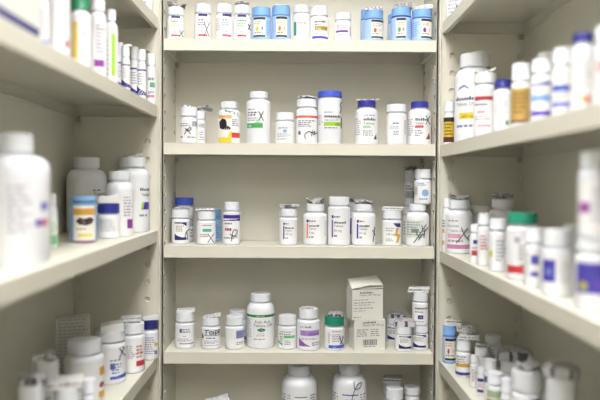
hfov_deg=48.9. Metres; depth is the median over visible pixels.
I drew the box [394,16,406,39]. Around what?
label
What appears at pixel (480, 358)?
label
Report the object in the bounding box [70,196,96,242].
pill bottle
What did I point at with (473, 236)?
label
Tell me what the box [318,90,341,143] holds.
pill bottle
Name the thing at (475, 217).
label
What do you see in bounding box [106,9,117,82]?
pill bottle
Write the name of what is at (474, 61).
pill bottle
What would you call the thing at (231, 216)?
pill bottle
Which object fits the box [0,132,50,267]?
pill bottle
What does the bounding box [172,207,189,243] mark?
pill bottle
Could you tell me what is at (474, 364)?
pill bottle
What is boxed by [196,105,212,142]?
pill bottle
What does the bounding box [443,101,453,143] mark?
pill bottle
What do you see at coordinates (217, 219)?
pill bottle
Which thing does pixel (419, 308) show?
label
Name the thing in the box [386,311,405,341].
pill bottle
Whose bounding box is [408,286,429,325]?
pill bottle
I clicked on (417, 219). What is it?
pill bottle
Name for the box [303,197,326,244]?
pill bottle
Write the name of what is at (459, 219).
pill bottle
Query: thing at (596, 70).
pill bottle
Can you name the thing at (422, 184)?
pill bottle
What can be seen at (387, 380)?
pill bottle
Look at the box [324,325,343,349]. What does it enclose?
label
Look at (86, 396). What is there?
label
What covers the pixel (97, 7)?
pill bottle
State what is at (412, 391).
pill bottle
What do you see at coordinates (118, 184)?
pill bottle
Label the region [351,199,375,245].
pill bottle
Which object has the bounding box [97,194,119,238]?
pill bottle
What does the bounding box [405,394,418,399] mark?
label
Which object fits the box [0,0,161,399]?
shelving unit
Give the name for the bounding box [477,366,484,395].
pill bottle
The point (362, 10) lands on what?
pill bottle
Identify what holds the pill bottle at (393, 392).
on the shelving unit at (218, 277)
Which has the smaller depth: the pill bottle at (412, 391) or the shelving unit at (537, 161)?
the shelving unit at (537, 161)
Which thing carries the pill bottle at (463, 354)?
on the shelving unit at (537, 161)
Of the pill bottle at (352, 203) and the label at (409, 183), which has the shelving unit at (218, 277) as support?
the pill bottle at (352, 203)
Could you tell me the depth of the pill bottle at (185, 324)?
1.90 m
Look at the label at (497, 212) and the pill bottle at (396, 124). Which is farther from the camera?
the pill bottle at (396, 124)
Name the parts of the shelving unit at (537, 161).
panel, shelf, shelf, shelf, shelf, panel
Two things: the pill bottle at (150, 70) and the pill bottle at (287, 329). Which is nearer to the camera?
the pill bottle at (150, 70)
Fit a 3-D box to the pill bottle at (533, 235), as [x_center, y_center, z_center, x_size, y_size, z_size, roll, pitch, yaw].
[0.418,0.103,1.180,0.034,0.106,0.034,1,1,20]
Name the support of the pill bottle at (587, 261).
on the shelving unit at (537, 161)
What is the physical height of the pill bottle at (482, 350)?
0.092 m
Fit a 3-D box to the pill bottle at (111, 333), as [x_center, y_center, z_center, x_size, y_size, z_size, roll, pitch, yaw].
[-0.463,0.369,1.610,0.077,0.144,0.077,0,1,-16]
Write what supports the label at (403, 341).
on the pill bottle at (403, 326)
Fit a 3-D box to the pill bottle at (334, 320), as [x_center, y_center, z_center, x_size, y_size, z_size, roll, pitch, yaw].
[0.099,0.376,1.911,0.058,0.106,0.058,0,1,3]
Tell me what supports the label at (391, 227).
on the pill bottle at (391, 224)
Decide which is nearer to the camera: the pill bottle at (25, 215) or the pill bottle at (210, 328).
the pill bottle at (25, 215)
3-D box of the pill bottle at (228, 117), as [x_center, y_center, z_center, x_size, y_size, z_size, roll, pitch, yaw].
[-0.203,-0.220,1.887,0.065,0.119,0.065,0,1,-6]
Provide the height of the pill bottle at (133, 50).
0.141 m
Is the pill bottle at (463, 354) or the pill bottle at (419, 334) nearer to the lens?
the pill bottle at (463, 354)
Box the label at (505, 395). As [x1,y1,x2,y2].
[501,392,510,399]
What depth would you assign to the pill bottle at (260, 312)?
1.90 m
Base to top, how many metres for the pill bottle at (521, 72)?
0.121 m
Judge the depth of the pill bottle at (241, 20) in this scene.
1.85 m
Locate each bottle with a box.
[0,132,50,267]
[16,372,45,399]
[32,349,58,399]
[40,0,48,4]
[40,0,48,43]
[46,373,83,399]
[49,0,69,55]
[50,194,57,248]
[64,336,103,399]
[66,157,106,232]
[70,0,90,67]
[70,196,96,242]
[82,377,95,399]
[90,0,106,76]
[95,319,125,384]
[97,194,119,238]
[105,171,132,235]
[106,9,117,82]
[117,151,148,231]
[118,42,122,84]
[120,315,144,372]
[121,44,131,89]
[121,56,129,61]
[130,46,137,93]
[130,58,137,64]
[137,49,145,98]
[142,313,158,359]
[143,0,152,11]
[146,54,155,104]
[167,1,185,38]
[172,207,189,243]
[175,197,193,241]
[175,307,194,348]
[180,104,197,142]
[194,3,210,38]
[195,208,215,243]
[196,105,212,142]
[202,312,220,348]
[205,392,229,399]
[214,209,220,240]
[215,3,232,38]
[218,101,240,142]
[223,202,239,244]
[225,314,243,348]
[229,308,246,342]
[233,1,250,38]
[246,91,270,142]
[246,291,274,348]
[251,6,270,38]
[271,3,290,38]
[276,112,293,142]
[278,313,296,349]
[279,204,298,244]
[282,364,316,399]
[293,5,309,38]
[296,95,316,143]
[297,306,319,350]
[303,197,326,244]
[310,5,328,39]
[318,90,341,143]
[324,311,343,349]
[328,196,349,245]
[332,364,366,399]
[334,12,350,39]
[348,198,361,241]
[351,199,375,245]
[355,98,378,143]
[360,9,364,39]
[364,6,383,39]
[382,206,403,245]
[382,375,401,399]
[386,104,406,143]
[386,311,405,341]
[386,385,402,399]
[387,14,391,39]
[391,2,411,39]
[393,317,415,350]
[403,206,409,241]
[404,166,416,205]
[404,384,419,399]
[406,204,428,245]
[408,101,430,143]
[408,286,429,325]
[411,4,432,39]
[412,324,427,349]
[414,169,430,203]
[442,198,450,250]
[442,319,460,363]
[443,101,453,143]
[445,195,472,253]
[446,0,461,17]
[454,50,494,141]
[455,334,479,376]
[457,325,475,351]
[470,205,490,223]
[470,224,478,262]
[470,354,478,387]
[473,67,495,135]
[475,342,488,365]
[477,213,490,265]
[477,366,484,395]
[483,358,496,399]
[485,333,500,365]
[486,370,503,399]
[488,218,506,271]
[489,193,514,231]
[493,79,510,130]
[496,345,533,377]
[501,377,512,399]
[505,212,537,280]
[510,63,530,125]
[511,359,543,399]
[524,227,543,287]
[530,58,551,120]
[537,52,552,75]
[540,228,573,296]
[542,361,578,399]
[551,47,571,114]
[562,224,578,287]
[570,32,593,109]
[574,238,599,312]
[577,151,599,239]
[593,26,599,103]
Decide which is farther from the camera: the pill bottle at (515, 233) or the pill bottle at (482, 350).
the pill bottle at (482, 350)
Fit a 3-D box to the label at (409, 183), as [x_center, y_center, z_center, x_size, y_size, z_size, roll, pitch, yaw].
[0.339,-0.023,2.020,0.037,0.082,0.037,1,1,10]
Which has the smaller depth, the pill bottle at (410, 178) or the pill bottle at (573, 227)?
the pill bottle at (573, 227)
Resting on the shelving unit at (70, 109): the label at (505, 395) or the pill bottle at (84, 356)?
the pill bottle at (84, 356)
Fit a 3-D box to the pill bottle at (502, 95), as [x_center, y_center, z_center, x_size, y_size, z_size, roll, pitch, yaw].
[0.422,-0.196,1.375,0.039,0.108,0.039,1,1,17]
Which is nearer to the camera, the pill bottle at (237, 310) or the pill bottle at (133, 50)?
the pill bottle at (133, 50)
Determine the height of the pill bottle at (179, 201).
0.132 m
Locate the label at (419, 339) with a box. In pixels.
[412,332,427,349]
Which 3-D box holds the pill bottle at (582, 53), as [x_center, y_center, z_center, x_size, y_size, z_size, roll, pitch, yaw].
[0.425,-0.192,0.994,0.033,0.117,0.033,1,1,23]
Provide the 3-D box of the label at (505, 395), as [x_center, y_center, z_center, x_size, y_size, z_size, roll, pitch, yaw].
[0.415,0.422,1.322,0.026,0.078,0.026,1,1,18]
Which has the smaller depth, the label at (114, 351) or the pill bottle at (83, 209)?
the pill bottle at (83, 209)
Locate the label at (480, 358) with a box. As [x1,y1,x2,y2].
[478,356,488,360]
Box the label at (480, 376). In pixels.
[477,373,483,395]
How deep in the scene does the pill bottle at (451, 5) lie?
1.78 m
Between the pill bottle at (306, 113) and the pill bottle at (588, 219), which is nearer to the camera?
the pill bottle at (588, 219)
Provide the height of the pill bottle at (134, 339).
0.140 m
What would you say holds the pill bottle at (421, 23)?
on the shelving unit at (218, 277)
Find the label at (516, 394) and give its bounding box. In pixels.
[511,389,542,399]
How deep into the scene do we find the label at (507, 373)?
1.50 m
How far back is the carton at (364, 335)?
1.89 m
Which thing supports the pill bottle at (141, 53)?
on the shelving unit at (70, 109)
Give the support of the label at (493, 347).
on the pill bottle at (494, 339)
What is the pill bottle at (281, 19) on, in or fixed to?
on the shelving unit at (218, 277)
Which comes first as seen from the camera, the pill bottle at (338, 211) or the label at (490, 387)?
the label at (490, 387)
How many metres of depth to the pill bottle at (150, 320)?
1.80 m
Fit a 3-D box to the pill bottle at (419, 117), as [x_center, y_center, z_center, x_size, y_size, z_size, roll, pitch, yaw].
[0.342,-0.219,1.887,0.065,0.122,0.066,1,1,10]
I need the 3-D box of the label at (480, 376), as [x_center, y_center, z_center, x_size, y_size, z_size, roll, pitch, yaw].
[0.425,0.430,1.544,0.020,0.052,0.020,1,1,16]
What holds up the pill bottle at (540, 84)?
on the shelving unit at (537, 161)
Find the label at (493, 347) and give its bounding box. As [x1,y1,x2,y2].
[488,343,500,365]
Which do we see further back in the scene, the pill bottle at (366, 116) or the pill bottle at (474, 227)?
the pill bottle at (366, 116)
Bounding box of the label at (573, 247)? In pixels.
[570,240,575,287]
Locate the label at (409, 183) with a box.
[404,179,415,205]
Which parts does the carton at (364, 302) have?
printed panel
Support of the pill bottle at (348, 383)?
on the shelving unit at (218, 277)
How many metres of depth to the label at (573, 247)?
1.17 m
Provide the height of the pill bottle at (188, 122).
0.110 m
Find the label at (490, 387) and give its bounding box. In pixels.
[487,384,500,390]
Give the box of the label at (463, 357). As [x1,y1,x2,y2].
[456,350,470,376]
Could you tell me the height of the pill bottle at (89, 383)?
0.092 m
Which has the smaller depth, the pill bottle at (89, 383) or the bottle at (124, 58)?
the pill bottle at (89, 383)
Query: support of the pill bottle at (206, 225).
on the shelving unit at (218, 277)
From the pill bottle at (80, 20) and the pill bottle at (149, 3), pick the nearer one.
the pill bottle at (80, 20)
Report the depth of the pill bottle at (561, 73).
1.06 m
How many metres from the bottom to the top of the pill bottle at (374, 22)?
0.099 m
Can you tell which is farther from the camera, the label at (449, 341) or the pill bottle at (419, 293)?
the pill bottle at (419, 293)
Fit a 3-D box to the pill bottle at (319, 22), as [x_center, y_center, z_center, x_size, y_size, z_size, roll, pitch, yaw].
[0.055,-0.499,1.875,0.052,0.100,0.052,0,1,2]
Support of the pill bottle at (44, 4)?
on the shelving unit at (70, 109)
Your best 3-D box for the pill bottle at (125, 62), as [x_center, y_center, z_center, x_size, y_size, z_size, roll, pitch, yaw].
[-0.414,-0.314,1.574,0.024,0.114,0.021,0,1,-15]
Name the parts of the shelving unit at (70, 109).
panel, shelf, shelf, shelf, panel, shelf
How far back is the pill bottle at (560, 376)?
1.12 m
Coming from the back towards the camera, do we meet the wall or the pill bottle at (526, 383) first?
the wall
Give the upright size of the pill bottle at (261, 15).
0.095 m
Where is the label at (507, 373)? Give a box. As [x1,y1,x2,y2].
[500,370,511,377]
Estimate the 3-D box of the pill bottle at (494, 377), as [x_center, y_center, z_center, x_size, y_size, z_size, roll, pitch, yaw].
[0.418,0.413,1.411,0.037,0.092,0.037,1,1,17]
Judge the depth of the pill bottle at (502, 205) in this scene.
1.65 m
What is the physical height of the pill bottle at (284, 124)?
0.088 m
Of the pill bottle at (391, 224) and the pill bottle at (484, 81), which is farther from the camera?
the pill bottle at (391, 224)
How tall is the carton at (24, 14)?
0.125 m
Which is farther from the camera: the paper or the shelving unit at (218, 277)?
the shelving unit at (218, 277)
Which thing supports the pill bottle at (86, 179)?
on the shelving unit at (70, 109)
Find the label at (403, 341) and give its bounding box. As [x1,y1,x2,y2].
[395,333,411,350]
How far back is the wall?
2.05 m
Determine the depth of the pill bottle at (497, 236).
1.39 m
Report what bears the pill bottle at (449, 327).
on the shelving unit at (537, 161)
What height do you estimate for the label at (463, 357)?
0.068 m
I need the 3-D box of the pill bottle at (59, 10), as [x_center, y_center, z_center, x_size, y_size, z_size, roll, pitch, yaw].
[-0.416,-0.315,1.141,0.036,0.137,0.036,0,1,-20]
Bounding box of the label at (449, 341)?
[442,335,455,363]
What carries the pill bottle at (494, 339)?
on the shelving unit at (537, 161)
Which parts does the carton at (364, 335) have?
printed panel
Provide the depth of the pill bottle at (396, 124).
1.86 m
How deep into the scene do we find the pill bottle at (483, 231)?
1.49 m
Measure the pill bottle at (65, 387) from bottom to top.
0.113 m
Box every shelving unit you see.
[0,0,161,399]
[163,0,436,399]
[435,0,599,399]
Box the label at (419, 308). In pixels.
[412,301,427,325]
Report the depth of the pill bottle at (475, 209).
1.79 m
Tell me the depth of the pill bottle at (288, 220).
1.89 m
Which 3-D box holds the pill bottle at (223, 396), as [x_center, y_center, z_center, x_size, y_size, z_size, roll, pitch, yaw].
[-0.240,0.630,1.903,0.073,0.138,0.055,0,1,-7]
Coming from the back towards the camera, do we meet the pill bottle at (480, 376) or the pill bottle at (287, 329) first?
the pill bottle at (287, 329)
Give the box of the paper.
[56,313,89,375]
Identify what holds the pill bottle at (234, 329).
on the shelving unit at (218, 277)
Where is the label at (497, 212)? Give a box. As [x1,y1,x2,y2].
[489,207,514,226]
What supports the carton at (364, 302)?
on the carton at (364, 335)
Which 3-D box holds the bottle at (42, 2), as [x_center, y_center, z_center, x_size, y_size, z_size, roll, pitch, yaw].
[-0.422,-0.291,1.085,0.018,0.092,0.018,0,1,-21]
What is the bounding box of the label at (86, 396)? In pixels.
[82,393,95,399]
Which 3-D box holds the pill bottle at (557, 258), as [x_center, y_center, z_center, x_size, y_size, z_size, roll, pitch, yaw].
[0.428,0.103,1.099,0.051,0.110,0.051,1,1,21]
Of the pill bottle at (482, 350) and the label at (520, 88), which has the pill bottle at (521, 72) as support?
the label at (520, 88)
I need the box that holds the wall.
[161,0,438,399]
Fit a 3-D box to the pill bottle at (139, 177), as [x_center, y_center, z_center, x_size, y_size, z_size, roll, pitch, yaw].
[-0.454,-0.026,1.787,0.090,0.221,0.090,0,1,-14]
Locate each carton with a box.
[0,0,39,38]
[346,275,383,319]
[349,318,384,350]
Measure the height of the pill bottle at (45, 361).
0.147 m
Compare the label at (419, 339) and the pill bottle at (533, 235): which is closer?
the pill bottle at (533, 235)
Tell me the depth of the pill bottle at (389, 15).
1.93 m
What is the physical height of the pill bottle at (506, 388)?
0.104 m
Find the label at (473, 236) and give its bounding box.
[470,232,476,262]
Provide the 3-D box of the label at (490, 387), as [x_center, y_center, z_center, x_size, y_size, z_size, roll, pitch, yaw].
[0.418,0.424,1.411,0.036,0.069,0.036,1,1,17]
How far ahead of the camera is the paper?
1.62 m
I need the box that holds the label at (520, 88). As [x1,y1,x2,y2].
[511,79,529,125]
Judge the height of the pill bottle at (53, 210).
0.108 m
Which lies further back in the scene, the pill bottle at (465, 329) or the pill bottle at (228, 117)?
the pill bottle at (228, 117)
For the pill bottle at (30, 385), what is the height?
0.152 m
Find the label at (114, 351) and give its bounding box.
[101,340,125,384]
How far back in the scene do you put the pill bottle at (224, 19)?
1.85 m
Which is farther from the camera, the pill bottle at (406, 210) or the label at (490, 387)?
the pill bottle at (406, 210)
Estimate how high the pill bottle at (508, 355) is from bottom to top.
0.121 m
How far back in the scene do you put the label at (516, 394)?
1.24 m
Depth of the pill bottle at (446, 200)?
1.82 m
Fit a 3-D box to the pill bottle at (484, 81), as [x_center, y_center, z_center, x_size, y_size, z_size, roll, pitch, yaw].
[0.427,-0.227,1.524,0.050,0.163,0.050,1,1,16]
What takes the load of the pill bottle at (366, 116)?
on the shelving unit at (218, 277)
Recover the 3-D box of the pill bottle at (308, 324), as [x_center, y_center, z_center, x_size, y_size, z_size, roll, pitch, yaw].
[0.025,0.369,1.906,0.066,0.120,0.066,0,1,1]
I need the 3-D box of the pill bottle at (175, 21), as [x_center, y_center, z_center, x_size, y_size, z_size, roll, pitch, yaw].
[-0.350,-0.504,1.871,0.053,0.107,0.049,0,1,-11]
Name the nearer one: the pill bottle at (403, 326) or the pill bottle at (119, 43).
the pill bottle at (119, 43)
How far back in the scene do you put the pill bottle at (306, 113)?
1.86 m
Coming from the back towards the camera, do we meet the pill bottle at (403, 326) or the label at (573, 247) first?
the pill bottle at (403, 326)
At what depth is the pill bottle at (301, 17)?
1.85 m
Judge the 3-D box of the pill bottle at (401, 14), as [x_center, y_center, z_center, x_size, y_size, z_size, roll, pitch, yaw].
[0.289,-0.503,1.879,0.059,0.111,0.058,1,1,9]
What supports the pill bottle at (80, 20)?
on the shelving unit at (70, 109)
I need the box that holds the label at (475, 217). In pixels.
[473,215,477,222]
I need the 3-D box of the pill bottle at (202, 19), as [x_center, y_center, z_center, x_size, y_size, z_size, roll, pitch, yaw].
[-0.276,-0.501,1.871,0.048,0.102,0.050,0,1,-8]
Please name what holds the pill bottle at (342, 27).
on the shelving unit at (218, 277)
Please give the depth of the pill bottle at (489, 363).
1.50 m
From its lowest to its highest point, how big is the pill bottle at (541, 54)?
0.160 m
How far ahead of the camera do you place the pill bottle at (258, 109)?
1.86 m
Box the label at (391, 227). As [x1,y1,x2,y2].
[382,218,400,245]
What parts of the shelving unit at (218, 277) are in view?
panel, shelf, shelf, shelf, shelf, panel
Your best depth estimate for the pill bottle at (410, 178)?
2.00 m

